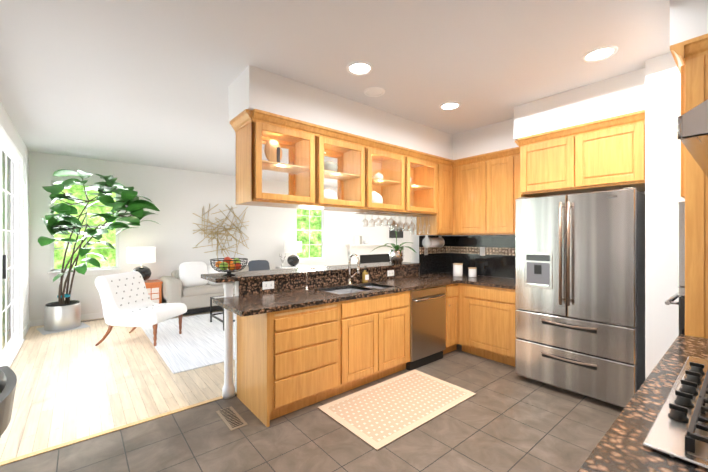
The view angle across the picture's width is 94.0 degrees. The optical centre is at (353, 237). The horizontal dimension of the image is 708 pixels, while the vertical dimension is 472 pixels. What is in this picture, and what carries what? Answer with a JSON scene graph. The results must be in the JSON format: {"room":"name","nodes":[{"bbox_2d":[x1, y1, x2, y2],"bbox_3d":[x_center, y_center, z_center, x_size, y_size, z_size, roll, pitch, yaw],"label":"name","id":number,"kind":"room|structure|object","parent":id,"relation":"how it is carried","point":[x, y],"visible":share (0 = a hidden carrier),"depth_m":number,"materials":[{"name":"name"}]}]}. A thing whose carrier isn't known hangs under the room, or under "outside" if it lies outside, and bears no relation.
{"room":"kitchen","nodes":[
{"label":"kitchen","id":0,"kind":"room"},
{"bbox_2d":[0,102,28,339],"bbox_3d":[-2.661,0.022,2.171,0.120,2.720,7.810,0,0,-40],"label":"wall","id":1,"kind":"structure","parent":0,"point":[8,126],"depth_m":4.69,"materials":[{"name":"white paint"}]},
{"bbox_2d":[0,125,23,366],"bbox_3d":[-3.275,0.144,2.948,0.130,2.475,3.880,0,0,-40],"label":"door","id":2,"kind":"structure","parent":1,"relation":"in","point":[11,343],"depth_m":3.94,"materials":[{"name":"white wood"}]},
{"bbox_2d":[23,320,30,338],"bbox_3d":[-4.745,1.335,4.782,0.014,0.095,0.810,0,0,-40],"label":"baseboard","id":3,"kind":"structure","parent":1,"relation":"attached to","point":[28,325],"depth_m":4.78,"materials":[{"name":"white wood"}]},
{"bbox_2d":[0,310,236,465],"bbox_3d":[-0.261,1.409,6.401,9.220,0.066,4.375,0,0,-40],"label":"floor","id":4,"kind":"structure","parent":0,"point":[75,386],"depth_m":3.04,"materials":[{"name":"brown wood"}]},
{"bbox_2d":[81,318,104,321],"bbox_3d":[-4.357,1.380,5.508,0.340,0.004,0.110,0,0,-40],"label":"floor vent","id":5,"kind":"object","parent":4,"relation":"in","point":[93,320],"visible":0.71,"depth_m":5.49,"materials":[{"name":"gold metal"}]},
{"bbox_2d":[36,169,159,334],"bbox_3d":[-3.931,0.166,5.207,1.622,2.431,1.062,0,0,-40],"label":"fig tree","id":6,"kind":"object","parent":4,"relation":"on","point":[62,313],"visible":1,"depth_m":5.07,"materials":[{"name":"green plant"}]},
{"bbox_2d":[95,271,186,345],"bbox_3d":[-2.850,0.940,4.468,0.875,0.903,0.640,0,0,5],"label":"slipper chair","id":7,"kind":"object","parent":4,"relation":"on","point":[126,301],"visible":1,"depth_m":4.25,"materials":[{"name":"white fabric"}]},
{"bbox_2d":[145,279,162,302],"bbox_3d":[-3.711,1.082,5.873,0.470,0.600,0.455,0,0,-40],"label":"side table","id":8,"kind":"object","parent":4,"relation":"on","point":[154,289],"visible":0.25,"depth_m":5.80,"materials":[{"name":"orange wood"}]},
{"bbox_2d":[127,247,155,281],"bbox_3d":[-3.736,0.475,5.810,0.430,0.613,0.430,0,0,-40],"label":"table lamp","id":9,"kind":"object","parent":8,"relation":"on","point":[141,255],"visible":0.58,"depth_m":5.68,"materials":[{"name":"white fabric"}]},
{"bbox_2d":[141,312,234,373],"bbox_3d":[-1.594,1.376,5.173,2.700,0.012,2.520,0,0,-40],"label":"living room rug","id":10,"kind":"object","parent":4,"relation":"on","point":[198,342],"visible":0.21,"depth_m":4.36,"materials":[{"name":"white fabric"}]},
{"bbox_2d":[210,294,234,330],"bbox_3d":[-1.679,1.166,5.479,1.162,0.408,0.642,0,0,-40],"label":"coffee table","id":11,"kind":"object","parent":10,"relation":"on","point":[212,315],"visible":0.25,"depth_m":5.34,"materials":[{"name":"black metal"}]},
{"bbox_2d":[159,260,269,314],"bbox_3d":[-2.596,0.915,6.550,2.100,0.934,0.820,0,0,-40],"label":"fabric sofa","id":12,"kind":"object","parent":4,"relation":"on","point":[189,287],"visible":0.38,"depth_m":5.98,"materials":[{"name":"grey fabric"}]},
{"bbox_2d":[222,282,234,398],"bbox_3d":[-1.094,0.880,2.883,0.104,1.003,0.104,0,0,-40],"label":"post","id":13,"kind":"object","parent":4,"relation":"on","point":[228,390],"visible":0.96,"depth_m":2.85,"materials":[{"name":"white wood"}]},
{"bbox_2d":[275,265,309,268],"bbox_3d":[-1.447,1.032,7.811,0.700,0.700,0.390,0,0,-40],"label":"console table","id":14,"kind":"object","parent":4,"relation":"on","point":[288,267],"visible":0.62,"depth_m":7.70,"materials":[{"name":"white"}]},
{"bbox_2d":[284,241,301,266],"bbox_3d":[-1.431,0.384,7.792,0.410,0.594,0.410,0,0,-40],"label":"table lamp","id":15,"kind":"object","parent":14,"relation":"on","point":[293,247],"visible":1,"depth_m":7.66,"materials":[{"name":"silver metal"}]},
{"bbox_2d":[29,151,410,320],"bbox_3d":[-1.576,0.022,8.075,9.100,2.720,0.120,0,0,-40],"label":"wall","id":16,"kind":"structure","parent":0,"point":[178,198],"depth_m":6.46,"materials":[{"name":"white paint"}]},
{"bbox_2d":[31,312,103,326],"bbox_3d":[-2.674,1.334,7.074,6.130,0.095,0.014,0,0,-40],"label":"baseboard","id":17,"kind":"structure","parent":16,"relation":"attached to","point":[31,323],"depth_m":5.54,"materials":[{"name":"white wood"}]},
{"bbox_2d":[193,204,248,259],"bbox_3d":[-2.773,-0.094,6.959,1.156,1.217,0.034,0,0,-40],"label":"wall sculpture","id":18,"kind":"object","parent":16,"relation":"attached to","point":[217,231],"visible":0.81,"depth_m":6.95,"materials":[{"name":"brown"}]},
{"bbox_2d":[345,244,404,263],"bbox_3d":[0.676,0.787,9.715,2.200,1.190,0.230,0,0,-40],"label":"fireplace mantel","id":19,"kind":"object","parent":16,"relation":"attached to","point":[365,253],"visible":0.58,"depth_m":9.56,"materials":[{"name":"white"}]},
{"bbox_2d":[354,236,368,243],"bbox_3d":[0.232,0.071,9.352,0.452,0.240,0.162,0,0,-40],"label":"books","id":20,"kind":"object","parent":19,"relation":"on","point":[357,239],"visible":0.98,"depth_m":9.23,"materials":[{"name":"white"}]},
{"bbox_2d":[389,228,402,237],"bbox_3d":[1.333,-0.148,10.396,0.620,0.320,0.028,0,0,-40],"label":"picture frame","id":21,"kind":"object","parent":16,"relation":"attached to","point":[393,234],"visible":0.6,"depth_m":10.35,"materials":[{"name":"black"}]},
{"bbox_2d":[264,140,281,162],"bbox_3d":[-0.714,-0.751,2.926,0.197,0.230,0.091,0,0,-40],"label":"vase","id":22,"kind":"object","parent":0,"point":[276,150],"depth_m":2.91,"materials":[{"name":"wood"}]},
{"bbox_2d":[0,344,623,471],"bbox_3d":[0.592,1.410,2.045,4.960,0.064,3.455,0,0,-40],"label":"floor","id":23,"kind":"structure","parent":0,"point":[506,418],"depth_m":2.26,"materials":[{"name":"grey tile"}]},
{"bbox_2d":[0,366,16,437],"bbox_3d":[-1.168,0.910,0.844,0.428,0.945,0.460,0,0,-40],"label":"trash can","id":24,"kind":"object","parent":23,"relation":"on","point":[8,379],"visible":1,"depth_m":0.95,"materials":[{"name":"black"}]},
{"bbox_2d":[237,300,348,426],"bbox_3d":[-0.537,0.962,2.863,0.735,0.840,0.620,0,0,-40],"label":"base cabinet","id":25,"kind":"object","parent":23,"relation":"on","point":[290,360],"depth_m":2.60,"materials":[{"name":"brown wood"}]},
{"bbox_2d":[318,369,475,450],"bbox_3d":[0.391,1.377,2.791,1.205,0.008,0.696,0,0,-40],"label":"kitchen mat","id":26,"kind":"object","parent":23,"relation":"on","point":[378,416],"visible":0.96,"depth_m":2.69,"materials":[{"name":"beige"}]},
{"bbox_2d":[369,284,452,370],"bbox_3d":[0.651,0.962,3.849,0.708,0.840,0.617,0,0,-40],"label":"base cabinet","id":27,"kind":"object","parent":23,"relation":"on","point":[389,314],"depth_m":3.24,"materials":[{"name":"brown wood"}]},
{"bbox_2d":[201,262,476,316],"bbox_3d":[0.151,0.531,3.703,3.264,0.379,1.050,0,0,-40],"label":"countertop","id":28,"kind":"structure","parent":27,"relation":"on","point":[327,284],"depth_m":3.23,"materials":[{"name":"brown stone"}]},
{"bbox_2d":[210,257,247,275],"bbox_3d":[-1.139,0.258,3.015,0.327,0.168,0.327,0,0,-40],"label":"fruit bowl","id":29,"kind":"object","parent":28,"relation":"on","point":[231,264],"visible":1,"depth_m":2.96,"materials":[{"name":"black metal"}]},
{"bbox_2d":[262,281,273,289],"bbox_3d":[-0.790,0.440,3.048,0.115,0.072,0.008,0,0,-40],"label":"electrical outlet plate","id":30,"kind":"object","parent":28,"relation":"attached to","point":[268,285],"depth_m":3.05,"materials":[{"name":"white plastic"}]},
{"bbox_2d":[303,268,317,289],"bbox_3d":[-0.420,0.399,3.182,0.142,0.214,0.081,0,0,-40],"label":"filter faucet","id":31,"kind":"object","parent":28,"relation":"on","point":[306,287],"visible":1,"depth_m":3.17,"materials":[{"name":"silver metal"}]},
{"bbox_2d":[347,253,359,284],"bbox_3d":[0.024,0.337,3.560,0.132,0.338,0.194,0,0,-40],"label":"faucet","id":32,"kind":"object","parent":28,"relation":"on","point":[349,267],"visible":1,"depth_m":3.57,"materials":[{"name":"silver metal"}]},
{"bbox_2d":[362,266,368,282],"bbox_3d":[0.124,0.413,3.733,0.068,0.186,0.070,0,0,-40],"label":"soap bottle","id":33,"kind":"object","parent":28,"relation":"on","point":[365,277],"visible":1,"depth_m":3.71,"materials":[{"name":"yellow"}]},
{"bbox_2d":[372,220,414,262],"bbox_3d":[0.584,0.056,4.452,0.612,0.571,0.588,0,0,-40],"label":"orchid pot","id":34,"kind":"object","parent":28,"relation":"on","point":[396,254],"visible":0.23,"depth_m":4.42,"materials":[{"name":"silver metal"}]},
{"bbox_2d":[453,263,462,275],"bbox_3d":[1.371,0.424,4.361,0.124,0.164,0.124,0,0,-40],"label":"canister","id":35,"kind":"object","parent":28,"relation":"on","point":[457,269],"visible":1,"depth_m":4.31,"materials":[{"name":"white ceramic"}]},
{"bbox_2d":[468,267,476,276],"bbox_3d":[1.533,0.447,4.275,0.104,0.119,0.104,0,0,-40],"label":"canister","id":36,"kind":"object","parent":28,"relation":"on","point":[472,271],"visible":1,"depth_m":4.23,"materials":[{"name":"white ceramic"}]},
{"bbox_2d":[406,286,445,370],"bbox_3d":[0.808,0.966,3.599,0.590,0.832,0.132,0,0,-40],"label":"dishwasher","id":37,"kind":"object","parent":27,"relation":"in","point":[427,325],"visible":0.98,"depth_m":3.56,"materials":[{"name":"silver metal"}]},
{"bbox_2d":[453,283,456,350],"bbox_3d":[0.965,0.962,4.110,0.225,0.840,0.617,0,0,-40],"label":"base cabinet","id":38,"kind":"object","parent":23,"relation":"on","point":[454,285],"depth_m":3.91,"materials":[{"name":"brown wood"}]},
{"bbox_2d":[457,283,515,366],"bbox_3d":[1.690,0.962,3.862,0.688,0.840,0.735,0,0,-40],"label":"base cabinet","id":39,"kind":"object","parent":23,"relation":"on","point":[485,314],"depth_m":3.69,"materials":[{"name":"brown wood"}]},
{"bbox_2d":[461,275,514,289],"bbox_3d":[1.728,0.523,3.865,0.634,0.034,0.690,0,0,-40],"label":"countertop","id":40,"kind":"structure","parent":39,"relation":"on","point":[508,283],"depth_m":3.81,"materials":[{"name":"brown stone"}]},
{"bbox_2d":[515,187,644,407],"bbox_3d":[2.147,0.494,3.111,0.884,1.775,0.905,0,0,-40],"label":"fridge","id":41,"kind":"object","parent":23,"relation":"on","point":[580,293],"visible":0.9,"depth_m":2.78,"materials":[{"name":"silver metal"}]},
{"bbox_2d":[665,33,707,338],"bbox_3d":[2.207,0.188,1.770,0.896,2.388,0.715,0,0,-40],"label":"tall cabinet","id":42,"kind":"object","parent":23,"relation":"on","point":[690,56],"visible":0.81,"depth_m":1.70,"materials":[{"name":"brown wood"}]},
{"bbox_3d":[1.093,0.962,0.797,2.136,0.840,0.636,0,0,-40],"label":"base cabinet","id":43,"kind":"object","parent":23,"relation":"on","visible":0},
{"bbox_2d":[577,334,707,471],"bbox_3d":[1.092,0.524,0.800,2.138,0.034,0.649,0,0,-40],"label":"countertop","id":44,"kind":"structure","parent":43,"relation":"on","point":[619,447],"depth_m":0.88,"materials":[{"name":"brown stone"}]},
{"bbox_2d":[642,356,707,469],"bbox_3d":[1.220,0.477,0.891,0.920,0.060,0.528,0,0,-40],"label":"gas cooktop","id":45,"kind":"object","parent":44,"relation":"in","point":[678,430],"visible":1,"depth_m":0.88,"materials":[{"name":"silver metal"}]},
{"bbox_2d":[0,0,670,187],"bbox_3d":[0.837,-1.378,5.081,9.220,0.080,7.810,0,0,-40],"label":"ceiling","id":46,"kind":"structure","parent":0,"point":[145,82],"depth_m":2.48,"materials":[{"name":"white paint"}]},
{"bbox_2d":[346,61,372,75],"bbox_3d":[0.045,-1.333,2.608,0.213,0.010,0.213,0,0,5],"label":"recessed light","id":47,"kind":"object","parent":46,"relation":"in","point":[359,68],"depth_m":2.60,"materials":[{"name":"white"}]},
{"bbox_2d":[364,87,384,96],"bbox_3d":[0.187,-1.333,3.032,0.193,0.010,0.193,0,0,5],"label":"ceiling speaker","id":48,"kind":"object","parent":46,"relation":"in","point":[372,91],"depth_m":3.02,"materials":[{"name":"white plastic"}]},
{"bbox_2d":[439,101,460,110],"bbox_3d":[0.973,-1.333,3.354,0.213,0.010,0.213,0,0,5],"label":"recessed light","id":49,"kind":"object","parent":46,"relation":"in","point":[452,105],"depth_m":3.34,"materials":[{"name":"white"}]},
{"bbox_2d":[582,45,617,62],"bbox_3d":[1.788,-1.333,2.405,0.213,0.010,0.213,0,0,5],"label":"recessed light","id":50,"kind":"object","parent":46,"relation":"in","point":[604,52],"depth_m":2.40,"materials":[{"name":"white"}]},
{"bbox_2d":[235,217,445,392],"bbox_3d":[1.822,0.022,5.295,7.430,2.720,0.100,0,0,-40],"label":"wall","id":51,"kind":"structure","parent":0,"point":[416,247],"depth_m":4.45,"materials":[{"name":"white paint"}]},
{"bbox_2d":[387,270,393,275],"bbox_3d":[0.456,0.440,4.084,0.115,0.072,0.008,0,0,-40],"label":"electrical outlet plate","id":52,"kind":"object","parent":51,"relation":"attached to","point":[390,272],"depth_m":4.08,"materials":[{"name":"white plastic"}]},
{"bbox_2d":[411,217,412,262],"bbox_3d":[3.258,0.022,9.286,0.120,2.720,4.200,0,0,-40],"label":"wall","id":53,"kind":"structure","parent":0,"point":[412,241],"depth_m":10.81,"materials":[{"name":"white paint"}]},
{"bbox_2d":[228,0,707,165],"bbox_3d":[1.163,-1.173,2.617,3.110,0.330,3.365,0,0,-40],"label":"soffit","id":54,"kind":"structure","parent":0,"point":[250,87],"depth_m":2.98,"materials":[{"name":"white paint"}]},
{"bbox_2d":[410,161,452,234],"bbox_3d":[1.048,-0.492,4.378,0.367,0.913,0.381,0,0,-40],"label":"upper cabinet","id":55,"kind":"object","parent":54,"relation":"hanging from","point":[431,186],"depth_m":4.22,"materials":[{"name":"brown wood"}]},
{"bbox_2d":[324,161,337,204],"bbox_3d":[-0.266,-0.538,3.298,0.220,0.459,0.214,0,0,-40],"label":"dishes","id":56,"kind":"object","parent":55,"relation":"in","point":[329,166],"depth_m":3.23,"materials":[{"name":"grey ceramic"}]},
{"bbox_2d":[372,172,383,208],"bbox_3d":[0.220,-0.526,3.702,0.268,0.434,0.222,0,0,-40],"label":"dishes","id":57,"kind":"object","parent":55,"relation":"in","point":[379,176],"depth_m":3.63,"materials":[{"name":"white ceramic"}]},
{"bbox_2d":[354,211,434,233],"bbox_3d":[0.506,-0.164,3.947,1.026,0.247,0.350,0,0,-40],"label":"stemware rack","id":58,"kind":"object","parent":55,"relation":"hanging from","point":[400,215],"visible":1,"depth_m":3.93,"materials":[{"name":"clear glass"}]},
{"bbox_2d":[422,235,444,247],"bbox_3d":[1.075,0.053,4.466,0.310,0.172,0.144,0,0,-40],"label":"paper towel","id":59,"kind":"object","parent":55,"relation":"attached to","point":[439,242],"visible":1,"depth_m":4.39,"materials":[{"name":"white paper"}]},
{"bbox_2d":[446,191,644,278],"bbox_3d":[2.435,0.022,3.613,0.120,2.720,3.270,0,0,-40],"label":"wall","id":60,"kind":"structure","parent":0,"point":[642,192],"depth_m":4.35,"materials":[{"name":"white paint"}]},
{"bbox_2d":[419,236,514,278],"bbox_3d":[1.535,0.241,4.123,0.609,0.529,1.334,0,0,-40],"label":"tile backsplash","id":61,"kind":"structure","parent":60,"relation":"attached to","point":[497,259],"depth_m":4.46,"materials":[{"name":"black tile"}]},
{"bbox_2d":[480,247,484,255],"bbox_3d":[1.701,0.182,4.375,0.008,0.115,0.072,0,0,-40],"label":"electrical outlet plate","id":62,"kind":"object","parent":61,"relation":"attached to","point":[482,249],"depth_m":4.37,"materials":[{"name":"white plastic"}]},
{"bbox_2d":[452,110,644,234],"bbox_3d":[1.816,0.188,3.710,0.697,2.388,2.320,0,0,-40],"label":"upper cabinet","id":63,"kind":"object","parent":60,"relation":"attached to","point":[607,154],"visible":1,"depth_m":3.18,"materials":[{"name":"brown wood"}]},
{"bbox_2d":[645,52,684,379],"bbox_3d":[2.816,0.022,2.405,0.840,2.720,0.925,0,0,-40],"label":"wall","id":64,"kind":"structure","parent":0,"point":[663,197],"depth_m":2.42,"materials":[{"name":"white paint"}]},
{"bbox_3d":[1.658,0.022,0.763,4.960,2.720,0.120,0,0,-40],"label":"wall","id":65,"kind":"structure","parent":0,"visible":0},
{"bbox_2d":[677,99,707,176],"bbox_3d":[1.253,-0.762,0.843,0.968,1.148,0.515,0,0,-40],"label":"hood canopy","id":66,"kind":"object","parent":65,"relation":"attached to","point":[692,130],"visible":1,"depth_m":0.73,"materials":[{"name":"silver metal"}]},
{"label":"outside","id":67,"kind":"structure","parent":0,"visible":0},
{"bbox_2d":[54,184,320,268],"bbox_3d":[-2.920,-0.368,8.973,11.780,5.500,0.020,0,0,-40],"label":"foliage","id":68,"kind":"object","parent":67,"point":[302,223],"depth_m":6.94,"materials":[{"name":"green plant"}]}
]}

